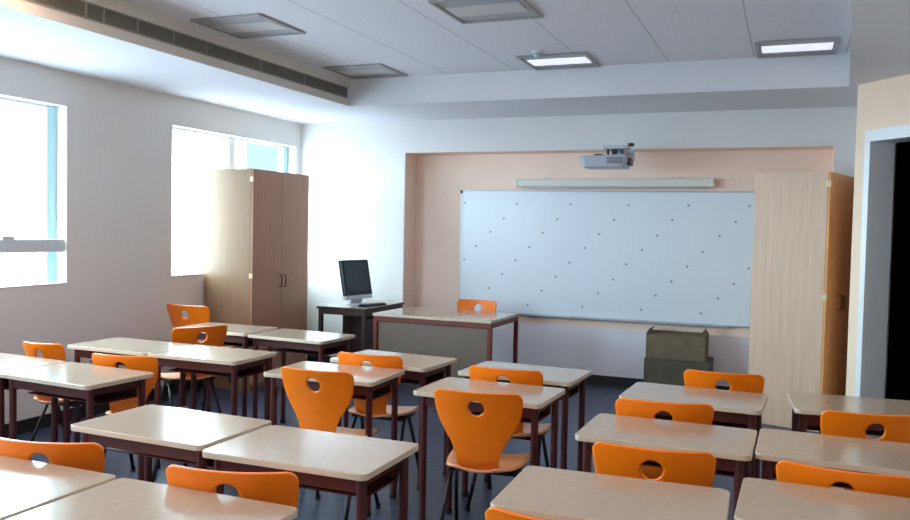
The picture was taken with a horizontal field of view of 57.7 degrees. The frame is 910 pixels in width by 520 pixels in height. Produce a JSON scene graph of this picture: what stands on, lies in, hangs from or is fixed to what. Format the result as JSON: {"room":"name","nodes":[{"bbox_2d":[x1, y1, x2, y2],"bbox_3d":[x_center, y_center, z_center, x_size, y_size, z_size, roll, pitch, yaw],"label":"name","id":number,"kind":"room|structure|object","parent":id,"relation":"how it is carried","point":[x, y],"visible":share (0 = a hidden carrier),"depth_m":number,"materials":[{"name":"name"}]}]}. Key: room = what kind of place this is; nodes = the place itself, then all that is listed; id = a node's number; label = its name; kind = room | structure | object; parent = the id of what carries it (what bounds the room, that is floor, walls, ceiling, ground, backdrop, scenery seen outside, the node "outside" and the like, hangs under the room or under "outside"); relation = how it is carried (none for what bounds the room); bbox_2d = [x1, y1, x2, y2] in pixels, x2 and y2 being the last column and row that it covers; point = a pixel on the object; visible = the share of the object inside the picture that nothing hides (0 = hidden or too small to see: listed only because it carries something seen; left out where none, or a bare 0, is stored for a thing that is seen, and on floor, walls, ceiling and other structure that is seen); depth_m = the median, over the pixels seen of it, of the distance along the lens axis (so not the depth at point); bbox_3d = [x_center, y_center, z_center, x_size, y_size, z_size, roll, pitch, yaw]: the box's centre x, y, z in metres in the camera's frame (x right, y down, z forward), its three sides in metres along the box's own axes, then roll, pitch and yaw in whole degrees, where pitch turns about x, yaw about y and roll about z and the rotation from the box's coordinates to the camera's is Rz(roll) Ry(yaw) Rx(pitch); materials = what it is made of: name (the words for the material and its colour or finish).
{"room":"classroom","nodes":[
{"label":"classroom","id":0,"kind":"room"},
{"bbox_2d":[0,57,300,423],"bbox_3d":[-3.721,-0.187,5.257,0.250,3.030,10.350,2,2,22],"label":"wall","id":1,"kind":"structure","parent":0,"point":[114,140],"depth_m":6.92,"materials":[{"name":"white paint"}]},
{"bbox_2d":[0,97,66,288],"bbox_3d":[-3.526,-0.482,5.600,0.174,1.400,2.050,2,2,22],"label":"window","id":2,"kind":"structure","parent":1,"relation":"in","point":[48,245],"depth_m":6.48,"materials":[{"name":"white"}]},
{"bbox_2d":[5,381,203,437],"bbox_3d":[-3.688,1.286,5.120,0.015,0.100,9.835,2,2,22],"label":"baseboard","id":3,"kind":"structure","parent":1,"relation":"attached to","point":[26,425],"depth_m":6.61,"materials":[{"name":"black"}]},
{"bbox_2d":[0,5,397,123],"bbox_3d":[-2.988,-1.544,4.917,1.270,0.260,10.150,2,2,22],"label":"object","id":4,"kind":"structure","parent":1,"relation":"attached to","point":[24,37],"depth_m":6.39,"materials":[{"name":"white paint"}]},
{"bbox_2d":[171,127,287,276],"bbox_3d":[-2.303,-0.576,8.610,0.174,1.400,2.050,2,2,22],"label":"window","id":5,"kind":"structure","parent":1,"relation":"in","point":[229,142],"depth_m":8.57,"materials":[{"name":"white"}]},
{"bbox_2d":[7,376,820,519],"bbox_3d":[-0.095,1.513,3.838,8.150,0.100,10.350,2,2,22],"label":"floor","id":6,"kind":"structure","parent":0,"point":[599,399],"depth_m":5.72,"materials":[{"name":"blue carpet"}]},
{"bbox_2d":[0,353,65,442],"bbox_3d":[-2.750,0.983,4.934,0.700,0.760,0.466,2,3,26],"label":"school desk","id":7,"kind":"object","parent":6,"relation":"on","point":[8,362],"visible":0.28,"depth_m":4.92,"materials":[{"name":"beige laminate"}]},
{"bbox_2d":[5,381,17,389],"bbox_3d":[-2.729,0.702,4.953,0.570,0.060,0.252,2,3,26],"label":"shelf","id":8,"kind":"object","parent":7,"relation":"attached to","point":[6,383],"depth_m":4.82,"materials":[{"name":"red paint"}]},
{"bbox_2d":[0,437,104,472],"bbox_3d":[-1.455,1.048,3.167,0.443,0.825,0.474,2,2,8],"label":"chair","id":9,"kind":"object","parent":6,"relation":"on","point":[88,455],"visible":0.28,"depth_m":2.94,"materials":[{"name":"orange plastic"}]},
{"bbox_2d":[23,341,85,441],"bbox_3d":[-2.577,0.931,5.447,0.325,0.830,0.470,2,2,18],"label":"chair","id":10,"kind":"object","parent":6,"relation":"on","point":[49,351],"visible":0.34,"depth_m":5.27,"materials":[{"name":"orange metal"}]},
{"bbox_2d":[0,455,114,519],"bbox_3d":[-1.547,1.097,2.706,0.700,0.760,0.466,2,2,22],"label":"school desk","id":11,"kind":"object","parent":6,"relation":"on","point":[25,485],"visible":0.66,"depth_m":2.68,"materials":[{"name":"beige laminate"}]},
{"bbox_2d":[0,362,153,480],"bbox_3d":[-2.111,1.009,4.622,0.700,0.760,0.466,2,3,26],"label":"school desk","id":12,"kind":"object","parent":6,"relation":"on","point":[90,384],"visible":0.83,"depth_m":4.56,"materials":[{"name":"beige laminate"}]},
{"bbox_2d":[28,387,136,404],"bbox_3d":[-2.091,0.728,4.640,0.570,0.060,0.252,2,3,26],"label":"shelf","id":13,"kind":"object","parent":12,"relation":"attached to","point":[109,395],"depth_m":4.56,"materials":[{"name":"brown metal"}]},
{"bbox_2d":[67,337,191,442],"bbox_3d":[-2.243,0.962,5.711,0.700,0.760,0.466,2,2,23],"label":"school desk","id":14,"kind":"object","parent":6,"relation":"on","point":[118,345],"visible":0.54,"depth_m":5.65,"materials":[{"name":"beige laminate"}]},
{"bbox_2d":[89,360,164,366],"bbox_3d":[-2.224,0.682,5.731,0.570,0.060,0.252,2,2,23],"label":"shelf","id":15,"kind":"object","parent":14,"relation":"attached to","point":[118,363],"depth_m":5.65,"materials":[{"name":"red paint"}]},
{"bbox_2d":[92,353,187,482],"bbox_3d":[-1.925,0.962,5.078,0.442,0.824,0.473,2,2,13],"label":"chair","id":16,"kind":"object","parent":6,"relation":"on","point":[140,363],"visible":0.35,"depth_m":4.88,"materials":[{"name":"orange plastic"}]},
{"bbox_2d":[6,478,297,519],"bbox_3d":[-0.883,1.122,2.427,0.700,0.760,0.466,2,2,22],"label":"school desk","id":17,"kind":"object","parent":6,"relation":"on","point":[121,498],"visible":1,"depth_m":2.48,"materials":[{"name":"beige laminate"}]},
{"bbox_2d":[71,404,270,481],"bbox_3d":[-1.206,1.071,3.528,0.700,0.760,0.466,2,2,24],"label":"school desk","id":18,"kind":"object","parent":6,"relation":"on","point":[181,435],"visible":0.82,"depth_m":3.42,"materials":[{"name":"beige laminate"}]},
{"bbox_2d":[106,448,213,467],"bbox_3d":[-1.187,0.791,3.547,0.570,0.060,0.252,2,2,24],"label":"shelf","id":19,"kind":"object","parent":18,"relation":"attached to","point":[210,462],"depth_m":3.43,"materials":[{"name":"red paint"}]},
{"bbox_2d":[161,325,227,413],"bbox_3d":[-2.019,0.903,6.293,0.439,0.842,0.470,-1,3,-42],"label":"chair","id":20,"kind":"object","parent":6,"relation":"on","point":[216,335],"visible":0.42,"depth_m":6.17,"materials":[{"name":"orange plastic"},{"name":"dark grey steel"}]},
{"bbox_2d":[164,304,234,405],"bbox_3d":[-2.315,0.830,7.540,0.483,0.876,0.488,2,3,24],"label":"chair","id":21,"kind":"object","parent":6,"relation":"on","point":[197,314],"visible":0.36,"depth_m":7.33,"materials":[{"name":"orange plastic"},{"name":"dark grey steel"}]},
{"bbox_2d":[148,345,276,468],"bbox_3d":[-1.594,0.987,5.438,0.700,0.760,0.466,2,2,23],"label":"school desk","id":22,"kind":"object","parent":6,"relation":"on","point":[235,363],"visible":0.75,"depth_m":5.36,"materials":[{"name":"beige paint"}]},
{"bbox_2d":[169,364,263,377],"bbox_3d":[-1.575,0.706,5.457,0.570,0.060,0.252,2,2,23],"label":"shelf","id":23,"kind":"object","parent":22,"relation":"attached to","point":[245,370],"depth_m":5.40,"materials":[{"name":"red paint"}]},
{"bbox_2d":[175,322,277,416],"bbox_3d":[-1.867,0.929,6.737,0.700,0.760,0.466,2,2,21],"label":"school desk","id":24,"kind":"object","parent":6,"relation":"on","point":[237,334],"visible":0.38,"depth_m":6.60,"materials":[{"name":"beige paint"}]},
{"bbox_2d":[198,340,252,346],"bbox_3d":[-1.850,0.648,6.756,0.570,0.060,0.252,2,2,21],"label":"shelf","id":25,"kind":"object","parent":24,"relation":"attached to","point":[250,343],"depth_m":6.67,"materials":[{"name":"red paint"}]},
{"bbox_2d":[166,464,298,507],"bbox_3d":[-0.703,1.074,2.855,0.451,0.830,0.482,2,2,8],"label":"chair","id":26,"kind":"object","parent":6,"relation":"on","point":[282,488],"visible":0.55,"depth_m":2.62,"materials":[{"name":"orange plastic"},{"name":"dark grey steel"}]},
{"bbox_2d":[204,168,309,391],"bbox_3d":[-1.987,0.174,8.414,0.589,2.130,0.992,2,2,22],"label":"tall cabinet","id":27,"kind":"object","parent":6,"relation":"on","point":[256,220],"visible":0.65,"depth_m":8.02,"materials":[{"name":"brown wood"}]},
{"bbox_2d":[248,329,354,427],"bbox_3d":[-1.192,0.957,6.408,0.700,0.760,0.466,2,3,26],"label":"school desk","id":28,"kind":"object","parent":6,"relation":"on","point":[322,344],"visible":0.81,"depth_m":6.35,"materials":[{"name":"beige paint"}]},
{"bbox_2d":[265,345,343,355],"bbox_3d":[-1.172,0.676,6.427,0.570,0.060,0.252,2,3,26],"label":"shelf","id":29,"kind":"object","parent":28,"relation":"attached to","point":[329,349],"depth_m":6.38,"materials":[{"name":"red paint"}]},
{"bbox_2d":[202,425,418,519],"bbox_3d":[-0.553,1.099,3.191,0.700,0.760,0.466,2,2,22],"label":"school desk","id":30,"kind":"object","parent":6,"relation":"on","point":[360,467],"visible":0.94,"depth_m":3.09,"materials":[{"name":"beige laminate"}]},
{"bbox_2d":[299,467,397,497],"bbox_3d":[-0.535,0.818,3.210,0.570,0.060,0.252,2,2,22],"label":"shelf","id":31,"kind":"object","parent":30,"relation":"attached to","point":[392,475],"depth_m":3.10,"materials":[{"name":"red paint"}]},
{"bbox_2d":[281,366,380,519],"bbox_3d":[-0.686,0.997,4.591,0.442,0.846,0.472,2,2,20],"label":"chair","id":32,"kind":"object","parent":6,"relation":"on","point":[322,409],"visible":0.72,"depth_m":4.40,"materials":[{"name":"orange plastic"},{"name":"dark grey steel"}]},
{"bbox_2d":[264,361,404,516],"bbox_3d":[-0.707,1.029,4.849,0.700,0.760,0.466,2,2,20],"label":"school desk","id":33,"kind":"object","parent":6,"relation":"on","point":[370,383],"visible":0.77,"depth_m":4.77,"materials":[{"name":"beige laminate"}]},
{"bbox_2d":[284,384,390,399],"bbox_3d":[-0.690,0.748,4.869,0.570,0.060,0.252,2,2,20],"label":"shelf","id":34,"kind":"object","parent":33,"relation":"attached to","point":[380,390],"depth_m":4.78,"materials":[{"name":"red paint"}]},
{"bbox_2d":[317,300,403,361],"bbox_3d":[-0.997,0.856,8.789,0.570,0.780,0.900,2,2,22],"label":"computer desk","id":35,"kind":"object","parent":6,"relation":"on","point":[357,320],"visible":0.54,"depth_m":8.48,"materials":[{"name":"dark grey laminate"},{"name":"dark grey painted steel"}]},
{"bbox_2d":[338,260,371,304],"bbox_3d":[-1.013,0.234,8.758,0.231,0.464,0.420,3,3,36],"label":"computer","id":36,"kind":"object","parent":35,"relation":"on","point":[354,274],"visible":0.88,"depth_m":8.75,"materials":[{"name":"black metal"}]},
{"bbox_2d":[358,302,385,306],"bbox_3d":[-0.859,0.465,8.613,0.100,0.021,0.340,3,3,34],"label":"keyboard","id":37,"kind":"object","parent":35,"relation":"on","point":[378,303],"visible":1,"depth_m":8.56,"materials":[{"name":"black plastic"}]},
{"bbox_2d":[338,351,418,492],"bbox_3d":[-0.472,0.982,5.247,0.441,0.833,0.472,2,2,20],"label":"chair","id":38,"kind":"object","parent":6,"relation":"on","point":[380,410],"visible":0.5,"depth_m":5.08,"materials":[{"name":"orange plastic"},{"name":"dark grey steel"},{"name":"black plastic"}]},
{"bbox_2d":[330,350,456,490],"bbox_3d":[-0.401,1.015,5.352,0.700,0.760,0.466,2,3,26],"label":"school desk","id":39,"kind":"object","parent":6,"relation":"on","point":[423,370],"visible":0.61,"depth_m":5.25,"materials":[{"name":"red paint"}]},
{"bbox_2d":[400,371,443,384],"bbox_3d":[-0.380,0.735,5.371,0.570,0.060,0.252,2,3,26],"label":"shelf","id":40,"kind":"object","parent":39,"relation":"attached to","point":[432,376],"depth_m":5.26,"materials":[{"name":"red paint"}]},
{"bbox_2d":[373,307,518,377],"bbox_3d":[-0.086,0.905,8.062,1.215,0.776,0.795,2,2,23],"label":"desk","id":41,"kind":"object","parent":6,"relation":"on","point":[466,336],"visible":0.6,"depth_m":7.73,"materials":[{"name":"beige laminate"}]},
{"bbox_2d":[444,299,496,377],"bbox_3d":[0.152,0.852,8.399,0.439,0.867,0.470,2,2,22],"label":"chair","id":42,"kind":"object","parent":6,"relation":"on","point":[462,304],"visible":0.3,"depth_m":8.59,"materials":[{"name":"orange plastic"},{"name":"dark grey steel"},{"name":"black plastic"}]},
{"bbox_2d":[434,388,529,519],"bbox_3d":[0.149,1.036,4.131,0.439,0.840,0.470,2,2,16],"label":"chair","id":43,"kind":"object","parent":6,"relation":"on","point":[478,441],"visible":0.98,"depth_m":3.95,"materials":[{"name":"orange plastic"},{"name":"dark grey steel"},{"name":"black plastic"}]},
{"bbox_2d":[413,377,564,519],"bbox_3d":[0.180,1.066,4.391,0.700,0.760,0.466,2,2,24],"label":"school desk","id":44,"kind":"object","parent":6,"relation":"on","point":[537,400],"visible":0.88,"depth_m":4.35,"materials":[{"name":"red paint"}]},
{"bbox_2d":[434,405,550,422],"bbox_3d":[0.199,0.785,4.410,0.570,0.060,0.252,2,2,24],"label":"shelf","id":45,"kind":"object","parent":44,"relation":"attached to","point":[545,411],"depth_m":4.34,"materials":[{"name":"brown metal"}]},
{"bbox_2d":[465,365,550,510],"bbox_3d":[0.336,1.016,4.845,0.439,0.831,0.470,2,2,20],"label":"chair","id":46,"kind":"object","parent":6,"relation":"on","point":[527,377],"visible":0.28,"depth_m":4.67,"materials":[{"name":"orange plastic"},{"name":"dark grey steel"},{"name":"black plastic"}]},
{"bbox_2d":[485,506,548,519],"bbox_3d":[0.345,1.107,2.420,0.439,0.842,0.470,2,2,22],"label":"chair","id":47,"kind":"object","parent":6,"relation":"on","point":[493,513],"visible":1,"depth_m":2.27,"materials":[{"name":"orange plastic"}]},
{"bbox_2d":[458,361,591,496],"bbox_3d":[0.416,1.047,4.988,0.700,0.760,0.466,2,3,25],"label":"school desk","id":48,"kind":"object","parent":6,"relation":"on","point":[571,380],"visible":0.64,"depth_m":4.95,"materials":[{"name":"beige laminate"}]},
{"bbox_2d":[559,385,578,399],"bbox_3d":[0.436,0.766,5.007,0.570,0.060,0.252,2,3,25],"label":"shelf","id":49,"kind":"object","parent":48,"relation":"attached to","point":[573,390],"depth_m":4.95,"materials":[{"name":"brown metal"}]},
{"bbox_2d":[490,466,729,519],"bbox_3d":[0.503,1.141,2.677,0.700,0.760,0.466,2,2,20],"label":"school desk","id":50,"kind":"object","parent":6,"relation":"on","point":[536,491],"visible":0.93,"depth_m":2.65,"materials":[{"name":"beige laminate"}]},
{"bbox_2d":[592,441,715,486],"bbox_3d":[0.762,1.086,3.172,0.439,0.842,0.470,2,2,18],"label":"chair","id":51,"kind":"object","parent":6,"relation":"on","point":[682,467],"visible":0.44,"depth_m":2.95,"materials":[{"name":"orange lacquered plywood"},{"name":"dark grey steel"},{"name":"black plastic"}]},
{"bbox_2d":[615,398,713,478],"bbox_3d":[1.005,1.060,4.012,0.445,0.837,0.476,2,2,15],"label":"chair","id":52,"kind":"object","parent":6,"relation":"on","point":[682,412],"visible":0.22,"depth_m":3.78,"materials":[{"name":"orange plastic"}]},
{"bbox_2d":[575,413,756,519],"bbox_3d":[0.900,1.115,3.544,0.700,0.760,0.466,2,2,23],"label":"school desk","id":53,"kind":"object","parent":6,"relation":"on","point":[732,448],"visible":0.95,"depth_m":3.46,"materials":[{"name":"beige laminate"}]},
{"bbox_2d":[642,461,733,476],"bbox_3d":[0.919,0.834,3.563,0.570,0.060,0.252,2,2,23],"label":"shelf","id":54,"kind":"object","parent":53,"relation":"attached to","point":[647,463],"depth_m":3.41,"materials":[{"name":"red paint"}]},
{"bbox_2d":[643,357,713,385],"bbox_3d":[2.183,1.146,8.069,0.610,0.390,0.420,2,2,22],"label":"cardboard box","id":55,"kind":"object","parent":6,"relation":"on","point":[659,371],"visible":0.27,"depth_m":7.90,"materials":[{"name":"cardboard"}]},
{"bbox_2d":[645,325,708,361],"bbox_3d":[2.169,0.809,8.063,0.554,0.283,0.380,2,2,22],"label":"cardboard box","id":56,"kind":"object","parent":55,"relation":"on","point":[660,344],"visible":1,"depth_m":7.91,"materials":[{"name":"cardboard"}]},
{"bbox_2d":[619,382,767,478],"bbox_3d":[1.250,1.089,4.361,0.700,0.760,0.466,2,3,25],"label":"school desk","id":57,"kind":"object","parent":6,"relation":"on","point":[737,409],"visible":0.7,"depth_m":4.26,"materials":[{"name":"beige laminate"}]},
{"bbox_2d":[655,414,747,428],"bbox_3d":[1.270,0.809,4.379,0.570,0.060,0.252,2,3,25],"label":"shelf","id":58,"kind":"object","parent":57,"relation":"attached to","point":[663,417],"depth_m":4.25,"materials":[{"name":"brown metal"}]},
{"bbox_2d":[684,369,764,393],"bbox_3d":[1.569,1.040,4.844,0.437,0.834,0.467,2,2,21],"label":"chair","id":59,"kind":"object","parent":6,"relation":"on","point":[752,383],"visible":0.2,"depth_m":4.62,"materials":[{"name":"orange plastic"}]},
{"bbox_2d":[748,171,853,431],"bbox_3d":[3.056,0.327,7.226,0.639,2.130,0.892,3,3,38],"label":"tall cabinet","id":60,"kind":"object","parent":6,"relation":"on","point":[802,226],"visible":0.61,"depth_m":6.90,"materials":[{"name":"brown wood"}]},
{"bbox_2d":[734,478,909,519],"bbox_3d":[1.240,1.161,2.576,0.700,0.760,0.466,2,2,23],"label":"school desk","id":61,"kind":"object","parent":6,"relation":"on","point":[759,499],"visible":1,"depth_m":2.63,"materials":[{"name":"beige laminate"}]},
{"bbox_2d":[755,428,909,488],"bbox_3d":[1.573,1.138,3.315,0.700,0.760,0.466,2,2,23],"label":"school desk","id":62,"kind":"object","parent":6,"relation":"on","point":[773,446],"visible":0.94,"depth_m":3.25,"materials":[{"name":"beige laminate"}]},
{"bbox_2d":[773,474,853,488],"bbox_3d":[1.591,0.857,3.334,0.570,0.060,0.252,2,2,23],"label":"shelf","id":63,"kind":"object","parent":62,"relation":"attached to","point":[839,484],"depth_m":3.24,"materials":[{"name":"red paint"}]},
{"bbox_2d":[776,460,909,497],"bbox_3d":[1.403,1.117,3.016,0.435,0.820,0.465,2,3,26],"label":"chair","id":64,"kind":"object","parent":6,"relation":"on","point":[786,471],"visible":0.43,"depth_m":2.80,"materials":[{"name":"orange plastic"},{"name":"dark grey steel"},{"name":"black plastic"}]},
{"bbox_2d":[787,392,909,435],"bbox_3d":[2.063,1.113,4.189,0.700,0.760,0.466,2,2,17],"label":"school desk","id":65,"kind":"object","parent":6,"relation":"on","point":[807,408],"visible":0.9,"depth_m":4.16,"materials":[{"name":"beige laminate"}]},
{"bbox_2d":[807,425,884,435],"bbox_3d":[2.079,0.833,4.209,0.570,0.060,0.252,2,2,17],"label":"shelf","id":66,"kind":"object","parent":65,"relation":"attached to","point":[809,427],"depth_m":4.15,"materials":[{"name":"red paint"}]},
{"bbox_2d":[820,410,909,490],"bbox_3d":[1.875,1.084,3.845,0.444,0.839,0.474,2,2,10],"label":"chair","id":67,"kind":"object","parent":6,"relation":"on","point":[836,423],"visible":0.23,"depth_m":3.63,"materials":[{"name":"orange plastic"},{"name":"dark grey steel"},{"name":"black plastic"}]},
{"bbox_2d":[125,0,851,78],"bbox_3d":[-0.029,-1.614,3.713,8.150,0.100,10.350,2,2,22],"label":"ceiling","id":68,"kind":"structure","parent":0,"point":[409,37],"depth_m":5.86,"materials":[{"name":"tile"}]},
{"bbox_2d":[84,0,349,88],"bbox_3d":[-2.665,-1.587,4.012,0.004,0.088,8.720,2,2,22],"label":"trim","id":69,"kind":"structure","parent":68,"relation":"attached to","point":[122,6],"depth_m":6.15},
{"bbox_2d":[190,13,305,38],"bbox_3d":[-1.481,-1.677,5.947,0.580,0.014,0.580,2,2,22],"label":"recessed light","id":70,"kind":"object","parent":68,"relation":"in","point":[255,25],"visible":1,"depth_m":5.91,"materials":[{"name":"grey metal"}]},
{"bbox_2d":[211,20,286,32],"bbox_3d":[-1.481,-1.677,5.947,0.496,0.008,0.220,2,2,22],"label":"diffuser","id":71,"kind":"object","parent":70,"relation":"attached to","point":[254,25],"depth_m":5.92,"materials":[{"name":"grey plastic"}]},
{"bbox_2d":[322,63,407,78],"bbox_3d":[-0.815,-1.728,7.587,0.580,0.014,0.580,2,2,22],"label":"recessed light","id":72,"kind":"object","parent":68,"relation":"in","point":[377,70],"visible":1,"depth_m":7.55,"materials":[{"name":"grey metal"}]},
{"bbox_2d":[337,68,395,75],"bbox_3d":[-0.815,-1.728,7.587,0.496,0.008,0.220,2,2,22],"label":"diffuser","id":73,"kind":"object","parent":72,"relation":"attached to","point":[357,71],"depth_m":7.56,"materials":[{"name":"grey plastic"}]},
{"bbox_2d":[428,0,542,23],"bbox_3d":[0.208,-1.617,5.339,0.580,0.014,0.580,2,2,22],"label":"recessed light","id":74,"kind":"object","parent":68,"relation":"in","point":[462,11],"visible":1,"depth_m":5.34,"materials":[{"name":"grey"}]},
{"bbox_2d":[445,1,528,16],"bbox_3d":[0.208,-1.617,5.339,0.496,0.008,0.220,2,2,22],"label":"diffuser","id":75,"kind":"object","parent":74,"relation":"attached to","point":[503,7],"depth_m":5.31,"materials":[{"name":"grey plastic"}]},
{"bbox_2d":[531,50,544,57],"bbox_3d":[0.665,-1.643,6.610,0.110,0.045,0.110,2,2,22],"label":"smoke detector","id":76,"kind":"object","parent":68,"relation":"attached to","point":[537,53],"visible":1,"depth_m":6.58,"materials":[{"name":"white plastic"}]},
{"bbox_2d":[516,52,600,69],"bbox_3d":[0.877,-1.667,6.945,0.580,0.014,0.580,2,2,22],"label":"recessed light","id":77,"kind":"object","parent":68,"relation":"in","point":[571,60],"visible":1,"depth_m":6.92,"materials":[{"name":"grey"}]},
{"bbox_2d":[527,57,590,65],"bbox_3d":[0.877,-1.667,6.945,0.496,0.008,0.220,2,2,22],"label":"diffuser","id":78,"kind":"object","parent":77,"relation":"attached to","point":[561,60],"depth_m":6.91,"materials":[{"name":"white plastic"}]},
{"bbox_2d":[755,36,840,58],"bbox_3d":[2.586,-1.604,6.253,0.580,0.014,0.580,2,2,22],"label":"recessed light","id":79,"kind":"object","parent":68,"relation":"in","point":[819,45],"visible":1,"depth_m":6.22,"materials":[{"name":"grey metal"}]},
{"bbox_2d":[761,42,833,52],"bbox_3d":[2.586,-1.603,6.253,0.496,0.008,0.220,2,2,22],"label":"diffuser","id":80,"kind":"object","parent":79,"relation":"attached to","point":[816,45],"depth_m":6.22,"materials":[{"name":"white plastic"}]},
{"bbox_2d":[301,106,896,398],"bbox_3d":[1.925,-0.191,8.336,7.900,3.030,0.400,2,2,22],"label":"wall","id":81,"kind":"structure","parent":0,"point":[355,170],"depth_m":9.10,"materials":[{"name":"white paint"}]},
{"bbox_2d":[26,0,346,97],"bbox_3d":[-1.997,-1.543,5.654,0.012,0.104,5.060,2,2,22],"label":"air vent","id":82,"kind":"object","parent":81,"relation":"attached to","point":[81,8],"visible":1,"depth_m":5.82,"materials":[{"name":"beige metal"}]},
{"bbox_2d":[306,354,335,363],"bbox_3d":[-1.222,1.165,9.433,1.340,0.100,0.015,2,2,22],"label":"baseboard","id":83,"kind":"object","parent":81,"relation":"attached to","point":[313,358],"depth_m":9.58,"materials":[{"name":"black"}]},
{"bbox_2d":[349,52,849,120],"bbox_3d":[1.230,-1.569,7.760,4.410,0.260,1.150,2,2,22],"label":"ceiling beam","id":84,"kind":"structure","parent":81,"relation":"attached to","point":[817,81],"depth_m":7.29,"materials":[{"name":"white paint"}]},
{"bbox_2d":[580,143,634,169],"bbox_3d":[1.500,-0.979,7.909,0.482,0.230,0.666,2,2,22],"label":"projector","id":85,"kind":"object","parent":81,"relation":"attached to","point":[622,156],"visible":1,"depth_m":7.64,"materials":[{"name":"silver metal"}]},
{"bbox_2d":[606,157,623,163],"bbox_3d":[1.465,-0.914,7.575,0.170,0.065,0.009,2,2,22],"label":"vent","id":86,"kind":"object","parent":85,"relation":"attached to","point":[609,160],"depth_m":7.57,"materials":[{"name":"grey plastic"}]},
{"bbox_2d":[402,146,834,307],"bbox_3d":[1.477,0.097,8.476,4.305,2.425,0.296,2,2,22],"label":"trim","id":87,"kind":"structure","parent":81,"relation":"attached to","point":[410,157],"depth_m":9.15,"materials":[{"name":"beige paint"}]},
{"bbox_2d":[414,149,832,336],"bbox_3d":[1.551,0.091,8.659,4.305,2.425,0.100,2,2,22],"label":"wall","id":88,"kind":"structure","parent":0,"point":[440,178],"depth_m":8.89,"materials":[{"name":"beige paint"}]},
{"bbox_2d":[459,190,754,327],"bbox_3d":[1.468,-0.050,8.594,3.071,1.345,0.075,2,2,22],"label":"whiteboard","id":89,"kind":"object","parent":88,"relation":"attached to","point":[684,258],"visible":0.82,"depth_m":8.54,"materials":[{"name":"plastic"}]},
{"bbox_2d":[518,313,728,327],"bbox_3d":[1.450,0.615,8.604,2.665,0.016,0.041,2,2,22],"label":"tray","id":90,"kind":"object","parent":89,"relation":"on","point":[556,315],"depth_m":8.47,"materials":[{"name":"silver metal"}]},
{"bbox_2d":[515,178,714,187],"bbox_3d":[1.605,-0.792,8.505,2.040,0.107,0.094,2,2,22],"label":"case","id":91,"kind":"object","parent":88,"relation":"attached to","point":[545,182],"visible":1,"depth_m":8.44,"materials":[{"name":"white"}]},
{"bbox_2d":[492,322,749,386],"bbox_3d":[1.512,0.954,8.641,4.293,0.500,0.012,2,2,22],"label":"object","id":92,"kind":"structure","parent":88,"relation":"attached to","point":[616,352],"depth_m":8.66,"materials":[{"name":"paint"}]},
{"bbox_2d":[586,375,729,389],"bbox_3d":[1.503,1.254,8.647,4.293,0.100,0.025,2,2,22],"label":"baseboard","id":93,"kind":"structure","parent":88,"relation":"attached to","point":[592,379],"depth_m":8.57,"materials":[{"name":"black"}]},
{"bbox_2d":[846,74,909,395],"bbox_3d":[3.446,0.085,5.470,0.211,2.770,2.004,1,2,-16],"label":"wall","id":94,"kind":"structure","parent":0,"point":[884,103],"depth_m":6.30,"materials":[{"name":"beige paint"}]},
{"bbox_2d":[841,0,909,106],"bbox_3d":[1.988,-1.353,2.751,1.714,0.260,9.870,2,2,22],"label":"trim","id":95,"kind":"structure","parent":94,"relation":"attached to","point":[880,29],"depth_m":4.94,"materials":[{"name":"white paint"}]},
{"bbox_2d":[855,124,909,438],"bbox_3d":[3.337,0.250,5.804,0.231,2.410,1.085,1,2,-16],"label":"door frame","id":96,"kind":"structure","parent":94,"relation":"in","point":[879,155],"depth_m":6.26,"materials":[{"name":"white"}]},
{"bbox_2d":[886,141,909,399],"bbox_3d":[4.638,-0.081,6.995,1.660,3.030,0.050,2,2,22],"label":"doorway","id":97,"kind":"structure","parent":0,"point":[898,366],"depth_m":7.27,"materials":[{"name":"black paint"}]},
{"label":"outside","id":98,"kind":"structure","parent":0,"visible":0},
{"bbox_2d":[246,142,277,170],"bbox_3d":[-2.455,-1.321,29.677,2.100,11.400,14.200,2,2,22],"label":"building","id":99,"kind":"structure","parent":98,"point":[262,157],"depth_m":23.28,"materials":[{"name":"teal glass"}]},
{"bbox_3d":[-2.327,0.086,-0.834,6.920,3.030,0.100,2,2,22],"label":"wall","id":100,"kind":"structure","parent":0,"visible":0},
{"bbox_2d":[0,0,349,105],"bbox_3d":[-2.669,-1.405,4.019,0.004,0.068,8.720,2,2,22],"label":"trim","id":101,"kind":"structure","parent":100,"relation":"attached to","point":[25,6],"depth_m":5.59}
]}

